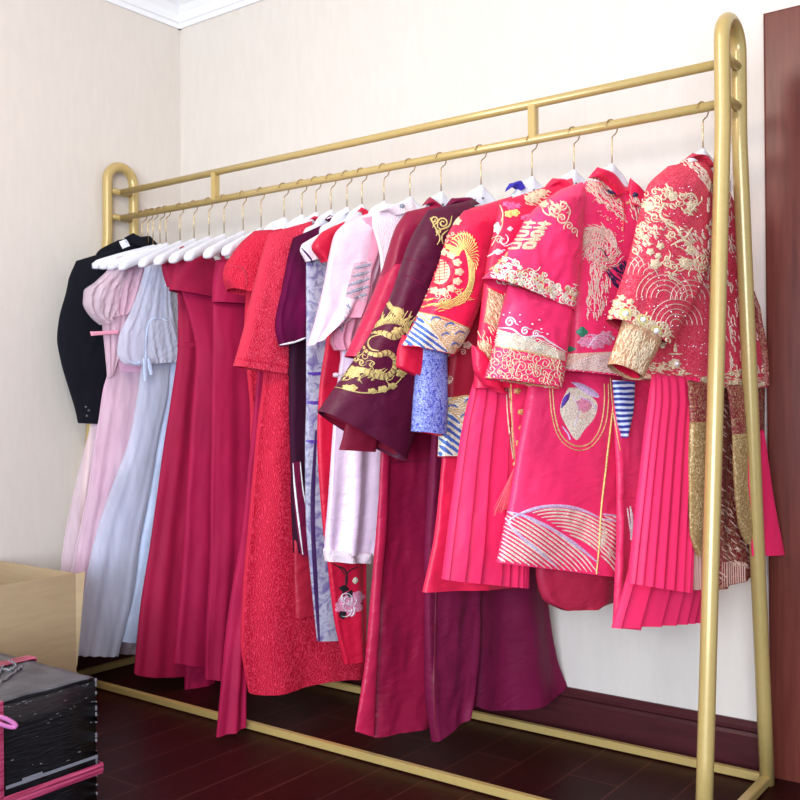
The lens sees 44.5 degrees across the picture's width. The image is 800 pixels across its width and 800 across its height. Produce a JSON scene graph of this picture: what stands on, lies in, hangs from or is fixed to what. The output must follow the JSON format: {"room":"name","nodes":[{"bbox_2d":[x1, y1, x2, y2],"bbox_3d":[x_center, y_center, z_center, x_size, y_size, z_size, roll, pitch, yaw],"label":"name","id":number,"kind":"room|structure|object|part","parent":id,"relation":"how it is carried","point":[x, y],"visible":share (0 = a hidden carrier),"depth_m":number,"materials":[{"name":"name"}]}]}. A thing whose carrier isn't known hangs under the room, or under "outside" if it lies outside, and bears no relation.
{"room":"dressing room","nodes":[
{"label":"dressing room","id":0,"kind":"room"},
{"bbox_2d":[0,0,180,571],"bbox_3d":[-2.539,-0.317,2.118,0.120,2.760,5.455,-1,0,37],"label":"wall","id":1,"kind":"structure","parent":0,"point":[87,86],"depth_m":3.68,"materials":[{"name":"paint"}]},
{"bbox_2d":[76,643,135,670],"bbox_3d":[-2.513,0.995,2.016,0.020,0.135,5.315,-1,0,37],"label":"baseboard","id":2,"kind":"structure","parent":1,"relation":"attached to","point":[89,661],"depth_m":3.79,"materials":[{"name":"brown wood"}]},
{"bbox_2d":[103,0,180,29],"bbox_3d":[-2.498,-1.635,2.008,0.100,0.125,5.335,-1,0,37],"label":"trim","id":3,"kind":"structure","parent":1,"relation":"attached to","point":[166,12],"depth_m":4.04,"materials":[{"name":"white paint"}]},
{"bbox_2d":[61,362,132,654],"bbox_3d":[-1.107,0.208,3.675,0.372,1.546,0.043,0,0,-40],"label":"dress","id":4,"kind":"object","parent":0,"point":[73,526],"visible":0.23,"depth_m":3.61,"materials":[{"name":"pink fabric"}]},
{"bbox_2d":[88,663,799,799],"bbox_3d":[-0.111,1.087,0.310,6.150,0.100,5.455,-1,0,37],"label":"floor","id":5,"kind":"structure","parent":0,"point":[147,750],"depth_m":2.82,"materials":[{"name":"brown wood"}]},
{"bbox_2d":[0,561,84,672],"bbox_3d":[-1.360,0.805,3.090,0.486,0.500,0.517,-1,0,37],"label":"cardboard box","id":6,"kind":"object","parent":5,"relation":"on","point":[41,608],"visible":0.58,"depth_m":3.06,"materials":[{"name":"beige cardboard"}]},
{"bbox_2d":[0,652,103,799],"bbox_3d":[-1.126,0.856,2.264,0.592,0.398,0.635,-1,0,37],"label":"box","id":7,"kind":"object","parent":5,"relation":"on","point":[48,714],"visible":1,"depth_m":2.26,"materials":[{"name":"black"}]},
{"bbox_2d":[76,12,774,799],"bbox_3d":[-0.135,0.046,3.161,2.456,2.000,0.534,-1,0,37],"label":"clothes rack","id":8,"kind":"object","parent":5,"relation":"on","point":[729,64],"visible":0.77,"depth_m":2.55,"materials":[{"name":"gold metal"}]},
{"bbox_3d":[-1.103,0.056,3.884,0.039,2.000,0.534,-1,0,37],"label":"frame","id":9,"kind":"part","parent":8,"relation":"part of","materials":[{"name":"gold metal"}]},
{"bbox_2d":[92,209,152,268],"bbox_3d":[-0.969,-0.614,3.778,0.450,0.251,0.037,0,0,-38],"label":"hanger","id":10,"kind":"object","parent":8,"relation":"hanging from","point":[95,265],"visible":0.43,"depth_m":3.66,"materials":[{"name":"white plastic"}]},
{"bbox_2d":[99,208,157,269],"bbox_3d":[-0.942,-0.612,3.756,0.440,0.256,0.047,0,0,-38],"label":"hanger","id":11,"kind":"object","parent":8,"relation":"hanging from","point":[103,265],"visible":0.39,"depth_m":3.64,"materials":[{"name":"white plastic"}]},
{"bbox_2d":[75,255,143,647],"bbox_3d":[-1.065,0.182,3.642,0.349,1.519,0.097,0,0,-40],"label":"dress","id":12,"kind":"object","parent":11,"relation":"hanging from","point":[114,294],"visible":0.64,"depth_m":3.63,"materials":[{"name":"pink fabric"}]},
{"bbox_2d":[107,207,164,269],"bbox_3d":[-0.910,-0.610,3.732,0.430,0.260,0.045,0,0,-38],"label":"hanger","id":13,"kind":"object","parent":8,"relation":"hanging from","point":[113,264],"visible":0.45,"depth_m":3.62,"materials":[{"name":"white plastic"}]},
{"bbox_2d":[118,206,170,270],"bbox_3d":[-0.894,-0.608,3.726,0.038,0.265,0.400,-1,0,42],"label":"hanger","id":14,"kind":"object","parent":8,"relation":"hanging from","point":[132,261],"visible":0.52,"depth_m":3.62,"materials":[{"name":"white plastic"}]},
{"bbox_2d":[78,264,177,656],"bbox_3d":[-0.992,0.186,3.600,0.404,1.516,0.101,0,0,-37],"label":"dress","id":15,"kind":"object","parent":14,"relation":"hanging from","point":[148,337],"visible":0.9,"depth_m":3.60,"materials":[{"name":"fabric"}]},
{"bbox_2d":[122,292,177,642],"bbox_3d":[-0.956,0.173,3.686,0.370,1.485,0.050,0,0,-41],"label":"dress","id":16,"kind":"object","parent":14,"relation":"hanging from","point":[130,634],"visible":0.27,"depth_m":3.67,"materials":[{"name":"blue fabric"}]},
{"bbox_2d":[138,203,183,267],"bbox_3d":[-0.831,-0.609,3.677,0.036,0.265,0.400,-1,0,31],"label":"hanger","id":17,"kind":"object","parent":8,"relation":"hanging from","point":[147,260],"visible":0.47,"depth_m":3.55,"materials":[{"name":"white plastic"}]},
{"bbox_2d":[153,200,217,265],"bbox_3d":[-0.768,-0.610,3.631,0.036,0.265,0.400,-1,0,29],"label":"hanger","id":18,"kind":"object","parent":8,"relation":"hanging from","point":[162,258],"visible":0.48,"depth_m":3.50,"materials":[{"name":"white plastic"}]},
{"bbox_2d":[134,261,195,677],"bbox_3d":[-0.812,0.235,3.578,0.347,1.553,0.068,0,0,-37],"label":"dress","id":19,"kind":"object","parent":18,"relation":"hanging from","point":[158,612],"visible":0.37,"depth_m":3.54,"materials":[{"name":"red fabric"}]},
{"bbox_2d":[168,197,230,263],"bbox_3d":[-0.703,-0.610,3.582,0.036,0.265,0.400,-1,0,29],"label":"hanger","id":20,"kind":"object","parent":8,"relation":"hanging from","point":[177,256],"visible":0.48,"depth_m":3.46,"materials":[{"name":"white plastic"}]},
{"bbox_2d":[169,246,215,689],"bbox_3d":[-0.740,0.309,3.548,0.117,1.741,0.223,-1,0,43],"label":"dress","id":21,"kind":"object","parent":20,"relation":"hanging from","point":[193,279],"visible":0.56,"depth_m":3.52,"materials":[{"name":"red fabric"}]},
{"bbox_2d":[184,194,227,261],"bbox_3d":[-0.639,-0.611,3.534,0.036,0.265,0.400,-1,0,29],"label":"hanger","id":22,"kind":"object","parent":8,"relation":"hanging from","point":[197,251],"visible":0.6,"depth_m":3.42,"materials":[{"name":"white plastic"}]},
{"bbox_3d":[-0.673,-0.778,3.560,0.024,0.102,0.024,-1,0,37],"label":"rail post","id":23,"kind":"part","parent":8,"relation":"part of","materials":[{"name":"gold metal"}]},
{"bbox_2d":[203,190,246,258],"bbox_3d":[-0.561,-0.612,3.476,0.036,0.265,0.400,-1,0,29],"label":"hanger","id":24,"kind":"object","parent":8,"relation":"hanging from","point":[215,249],"visible":0.46,"depth_m":3.35,"materials":[{"name":"white plastic"}]},
{"bbox_2d":[205,253,249,680],"bbox_3d":[-0.591,0.227,3.430,0.207,1.519,0.073,0,0,-38],"label":"dress","id":25,"kind":"object","parent":24,"relation":"hanging from","point":[230,422],"visible":0.62,"depth_m":3.40,"materials":[{"name":"red fabric"}]},
{"bbox_2d":[216,371,263,736],"bbox_3d":[-0.463,0.322,3.166,0.100,1.421,0.396,-1,0,37],"label":"dress","id":26,"kind":"object","parent":8,"relation":"hanging from","point":[232,701],"visible":0.34,"depth_m":3.09,"materials":[{"name":"red fabric"}]},
{"bbox_2d":[221,187,264,255],"bbox_3d":[-0.490,-0.613,3.423,0.036,0.265,0.400,-1,0,29],"label":"hanger","id":27,"kind":"object","parent":8,"relation":"hanging from","point":[227,250],"visible":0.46,"depth_m":3.28,"materials":[{"name":"white plastic"}]},
{"bbox_2d":[263,183,289,229],"bbox_3d":[-0.401,-0.634,3.358,0.260,0.224,0.036,0,0,-38],"label":"hanger","id":28,"kind":"object","parent":8,"relation":"hanging from","point":[281,223],"visible":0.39,"depth_m":3.34,"materials":[{"name":"white plastic"}]},
{"bbox_2d":[223,228,282,439],"bbox_3d":[-0.452,0.146,3.271,0.293,1.473,0.110,0,0,-34],"label":"dress","id":29,"kind":"object","parent":28,"relation":"hanging from","point":[240,270],"visible":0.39,"depth_m":3.20,"materials":[{"name":"red fabric"}]},
{"bbox_2d":[286,179,306,227],"bbox_3d":[-0.334,-0.635,3.308,0.200,0.224,0.036,0,0,-38],"label":"hanger","id":30,"kind":"object","parent":8,"relation":"hanging from","point":[296,221],"visible":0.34,"depth_m":3.29,"materials":[{"name":"white plastic"}]},
{"bbox_2d":[300,176,320,223],"bbox_3d":[-0.283,-0.635,3.270,0.200,0.224,0.036,0,0,-38],"label":"hanger","id":31,"kind":"object","parent":8,"relation":"hanging from","point":[307,219],"visible":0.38,"depth_m":3.26,"materials":[{"name":"white plastic"}]},
{"bbox_2d":[233,216,364,695],"bbox_3d":[-0.319,0.183,3.213,0.512,1.582,0.097,0,0,-37],"label":"dress","id":32,"kind":"object","parent":31,"relation":"hanging from","point":[282,654],"visible":0.5,"depth_m":3.12,"materials":[{"name":"red fabric"}]},
{"bbox_2d":[303,173,335,232],"bbox_3d":[-0.230,-0.636,3.231,0.200,0.224,0.036,0,0,-38],"label":"hanger","id":33,"kind":"object","parent":8,"relation":"hanging from","point":[320,220],"visible":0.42,"depth_m":3.20,"materials":[{"name":"white plastic"}]},
{"bbox_2d":[275,215,332,617],"bbox_3d":[-0.281,0.045,3.161,0.282,1.300,0.075,0,0,-40],"label":"dress","id":34,"kind":"object","parent":33,"relation":"hanging from","point":[290,320],"visible":0.54,"depth_m":3.12,"materials":[{"name":"purple fabric"}]},
{"bbox_3d":[-0.275,1.031,2.959,2.417,0.022,0.020,-1,0,37],"label":"rail","id":35,"kind":"part","parent":8,"relation":"part of","materials":[{"name":"gold metal"}]},
{"bbox_2d":[319,170,351,233],"bbox_3d":[-0.175,-0.636,3.190,0.200,0.224,0.036,0,0,-38],"label":"hanger","id":36,"kind":"object","parent":8,"relation":"hanging from","point":[339,216],"visible":0.44,"depth_m":3.16,"materials":[{"name":"white plastic"}]},
{"bbox_2d":[300,212,348,640],"bbox_3d":[-0.224,0.083,3.132,0.231,1.386,0.052,0,0,-40],"label":"dress","id":37,"kind":"object","parent":36,"relation":"hanging from","point":[315,270],"visible":0.43,"depth_m":3.09,"materials":[{"name":"blue fabric"}]},
{"bbox_2d":[336,167,368,224],"bbox_3d":[-0.125,-0.637,3.152,0.200,0.224,0.036,0,0,-38],"label":"hanger","id":38,"kind":"object","parent":8,"relation":"hanging from","point":[352,214],"visible":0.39,"depth_m":3.13,"materials":[{"name":"white plastic"}]},
{"bbox_2d":[311,207,367,664],"bbox_3d":[-0.175,0.110,3.091,0.240,1.455,0.051,0,0,-40],"label":"dress","id":39,"kind":"object","parent":38,"relation":"hanging from","point":[347,581],"visible":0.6,"depth_m":3.07,"materials":[{"name":"fabric"}]},
{"bbox_2d":[368,163,389,212],"bbox_3d":[-0.053,-0.638,3.098,0.200,0.224,0.036,0,0,-36],"label":"hanger","id":40,"kind":"object","parent":8,"relation":"hanging from","point":[379,205],"visible":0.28,"depth_m":3.09,"materials":[{"name":"white plastic"}]},
{"bbox_2d":[306,212,380,563],"bbox_3d":[-0.136,-0.048,3.007,0.345,1.114,0.110,0,0,-38],"label":"dress","id":41,"kind":"object","parent":40,"relation":"hanging from","point":[353,270],"visible":0.72,"depth_m":2.97,"materials":[{"name":"pink fabric"}]},
{"bbox_2d":[399,158,421,208],"bbox_3d":[0.029,-0.639,3.037,0.200,0.224,0.036,0,0,-36],"label":"hanger","id":42,"kind":"object","parent":8,"relation":"hanging from","point":[409,198],"visible":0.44,"depth_m":3.03,"materials":[{"name":"white plastic"}]},
{"bbox_2d":[372,200,415,270],"bbox_3d":[0.011,-0.417,3.006,0.219,0.409,0.058,0,0,-37],"label":"blouse","id":43,"kind":"object","parent":42,"relation":"hanging from","point":[385,219],"visible":0.32,"depth_m":2.96,"materials":[{"name":"white fabric"}]},
{"bbox_3d":[-0.143,-0.835,3.163,2.417,0.025,0.025,-1,0,37],"label":"rail","id":44,"kind":"part","parent":8,"relation":"part of","materials":[{"name":"gold metal"}]},
{"bbox_3d":[-0.142,-0.733,3.163,2.417,0.025,0.025,-1,0,37],"label":"hanging rail","id":45,"kind":"part","parent":8,"relation":"part of","materials":[{"name":"gold metal"}]},
{"bbox_2d":[422,152,449,207],"bbox_3d":[0.122,-0.640,2.968,0.200,0.224,0.036,0,0,-36],"label":"hanger","id":46,"kind":"object","parent":8,"relation":"hanging from","point":[440,197],"visible":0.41,"depth_m":2.96,"materials":[{"name":"white plastic"}]},
{"bbox_2d":[344,197,441,737],"bbox_3d":[0.011,0.182,2.855,0.401,1.572,0.099,0,0,-38],"label":"dress","id":47,"kind":"object","parent":46,"relation":"hanging from","point":[392,694],"visible":0.46,"depth_m":2.83,"materials":[{"name":"fabric"}]},
{"bbox_2d":[465,144,495,206],"bbox_3d":[0.236,-0.641,2.882,0.200,0.224,0.036,0,0,-33],"label":"hanger","id":48,"kind":"object","parent":8,"relation":"hanging from","point":[482,196],"visible":0.44,"depth_m":2.87,"materials":[{"name":"white plastic"}]},
{"bbox_2d":[317,197,566,741],"bbox_3d":[0.165,0.181,2.809,0.919,1.566,0.130,0,0,-37],"label":"dress","id":49,"kind":"object","parent":48,"relation":"hanging from","point":[492,650],"visible":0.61,"depth_m":2.76,"materials":[{"name":"fabric"}]},
{"bbox_3d":[0.158,0.335,2.817,0.219,1.258,0.059,0,0,-31],"label":"panel","id":50,"kind":"part","parent":49,"relation":"part of","materials":[{"name":"pink fabric"}]},
{"bbox_3d":[0.341,0.168,2.967,0.446,1.541,0.076,0,0,-32],"label":"panel","id":51,"kind":"part","parent":49,"relation":"part of","materials":[{"name":"purple fabric"}]},
{"bbox_2d":[505,135,542,197],"bbox_3d":[0.373,-0.642,2.780,0.200,0.224,0.036,0,0,-33],"label":"hanger","id":52,"kind":"object","parent":8,"relation":"hanging from","point":[531,184],"visible":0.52,"depth_m":2.77,"materials":[{"name":"white plastic"}]},
{"bbox_2d":[396,181,525,592],"bbox_3d":[0.198,-0.044,2.627,0.503,1.144,0.142,0,0,-34],"label":"robe","id":53,"kind":"object","parent":52,"relation":"hanging from","point":[446,324],"visible":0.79,"depth_m":2.54,"materials":[{"name":"red fabric"}]},
{"bbox_2d":[448,341,471,383],"bbox_3d":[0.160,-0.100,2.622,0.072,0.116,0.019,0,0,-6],"label":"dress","id":54,"kind":"object","parent":53,"relation":"on","point":[459,365],"depth_m":2.62,"materials":[{"name":"red fabric"}]},
{"bbox_3d":[0.378,-0.789,2.775,0.024,0.102,0.024,-1,0,37],"label":"rail post","id":55,"kind":"part","parent":8,"relation":"part of","materials":[{"name":"gold metal"}]},
{"bbox_3d":[0.021,1.030,3.357,2.417,0.022,0.020,-1,0,37],"label":"rail","id":56,"kind":"part","parent":8,"relation":"part of","materials":[{"name":"gold metal"}]},
{"bbox_2d":[560,126,585,183],"bbox_3d":[0.478,-0.643,2.702,0.200,0.224,0.036,0,0,-33],"label":"hanger","id":57,"kind":"object","parent":8,"relation":"hanging from","point":[573,174],"visible":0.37,"depth_m":2.69,"materials":[{"name":"white plastic"}]},
{"bbox_2d":[441,178,573,588],"bbox_3d":[0.307,-0.052,2.536,0.452,1.100,0.118,0,0,-29],"label":"dress","id":58,"kind":"object","parent":57,"relation":"hanging from","point":[491,425],"visible":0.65,"depth_m":2.48,"materials":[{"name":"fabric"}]},
{"bbox_3d":[0.233,-0.165,2.472,0.082,0.238,0.011,0,0,-15],"label":"beaded panel","id":59,"kind":"part","parent":58,"relation":"part of","materials":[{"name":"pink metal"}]},
{"bbox_2d":[505,209,519,217],"bbox_3d":[0.289,-0.480,2.509,0.043,0.024,0.006,0,0,-20],"label":"flower","id":60,"kind":"object","parent":58,"relation":"on","point":[509,213],"depth_m":2.51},
{"bbox_2d":[593,119,627,186],"bbox_3d":[0.569,-0.644,2.634,0.200,0.224,0.036,0,0,-33],"label":"hanger","id":61,"kind":"object","parent":8,"relation":"hanging from","point":[611,167],"visible":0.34,"depth_m":2.63,"materials":[{"name":"white plastic"}]},
{"bbox_2d":[481,167,650,629],"bbox_3d":[0.448,0.011,2.517,0.644,1.211,0.153,0,0,-41],"label":"dress","id":62,"kind":"object","parent":61,"relation":"hanging from","point":[570,513],"visible":0.88,"depth_m":2.50,"materials":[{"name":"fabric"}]},
{"bbox_3d":[0.538,0.233,2.560,0.073,0.439,0.007,0,0,-36],"label":"skirt cord","id":63,"kind":"part","parent":62,"relation":"part of","materials":[{"name":"gold metal"}]},
{"bbox_3d":[0.620,0.281,2.609,0.158,0.670,0.034,0,0,-36],"label":"panel","id":64,"kind":"part","parent":62,"relation":"part of","materials":[{"name":"pink fabric"}]},
{"bbox_2d":[606,153,784,628],"bbox_3d":[0.742,-0.020,2.450,0.750,1.182,0.142,0,0,-41],"label":"dress","id":65,"kind":"object","parent":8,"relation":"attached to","point":[659,310],"visible":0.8,"depth_m":2.35,"materials":[{"name":"red fabric"}]},
{"bbox_3d":[0.559,-0.182,2.268,0.207,0.117,0.083,0,0,-37],"label":"cuff trim","id":66,"kind":"part","parent":65,"relation":"part of","materials":[{"name":"gold metal"}]},
{"bbox_3d":[0.737,-0.431,2.422,0.084,0.350,0.178,-1,0,19],"label":"neck trim","id":67,"kind":"part","parent":65,"relation":"part of","materials":[{"name":"red fabric"}]},
{"bbox_3d":[0.795,-0.085,2.491,0.516,0.114,0.026,0,0,-36],"label":"hem trim","id":68,"kind":"part","parent":65,"relation":"part of","materials":[{"name":"red fabric"}]},
{"bbox_2d":[688,101,731,191],"bbox_3d":[0.767,-0.647,2.486,0.200,0.224,0.036,0,0,-33],"label":"hanger","id":69,"kind":"object","parent":8,"relation":"hanging from","point":[702,150],"visible":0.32,"depth_m":2.48,"materials":[{"name":"white plastic"}]},
{"bbox_3d":[0.833,0.035,2.438,0.039,2.000,0.534,-1,0,37],"label":"frame","id":70,"kind":"part","parent":8,"relation":"part of","materials":[{"name":"gold metal"}]},
{"bbox_3d":[-1.008,-0.623,3.812,0.121,0.233,0.354,-1,0,37],"label":"hanger","id":71,"kind":"object","parent":8,"relation":"hanging from","visible":0},
{"bbox_2d":[57,233,156,423],"bbox_3d":[-1.070,-0.277,3.745,0.490,0.734,0.097,0,0,-40],"label":"suit jacket","id":72,"kind":"object","parent":71,"relation":"hanging from","point":[82,355],"visible":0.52,"depth_m":3.62,"materials":[{"name":"black fabric"}]},
{"bbox_2d":[180,0,799,720],"bbox_3d":[1.521,-0.351,2.415,6.030,2.760,0.120,-1,0,37],"label":"wall","id":73,"kind":"structure","parent":0,"point":[266,78],"depth_m":3.27,"materials":[{"name":"paint"}]},
{"bbox_2d":[178,0,263,29],"bbox_3d":[1.444,-1.668,2.331,6.030,0.125,0.100,-1,0,37],"label":"trim","id":74,"kind":"structure","parent":73,"relation":"attached to","point":[191,12],"depth_m":4.05,"materials":[{"name":"white paint"}]},
{"bbox_2d":[340,680,758,770],"bbox_3d":[0.051,0.977,3.430,2.436,0.135,0.020,-1,0,37],"label":"baseboard","id":75,"kind":"structure","parent":73,"relation":"attached to","point":[662,727],"depth_m":2.92,"materials":[{"name":"brown wood"}]},
{"bbox_2d":[763,5,799,782],"bbox_3d":[1.457,-0.020,2.370,1.100,2.099,0.030,-1,0,37],"label":"door","id":76,"kind":"structure","parent":73,"relation":"attached to","point":[781,28],"depth_m":2.66,"materials":[{"name":"brown wood"}]}
]}

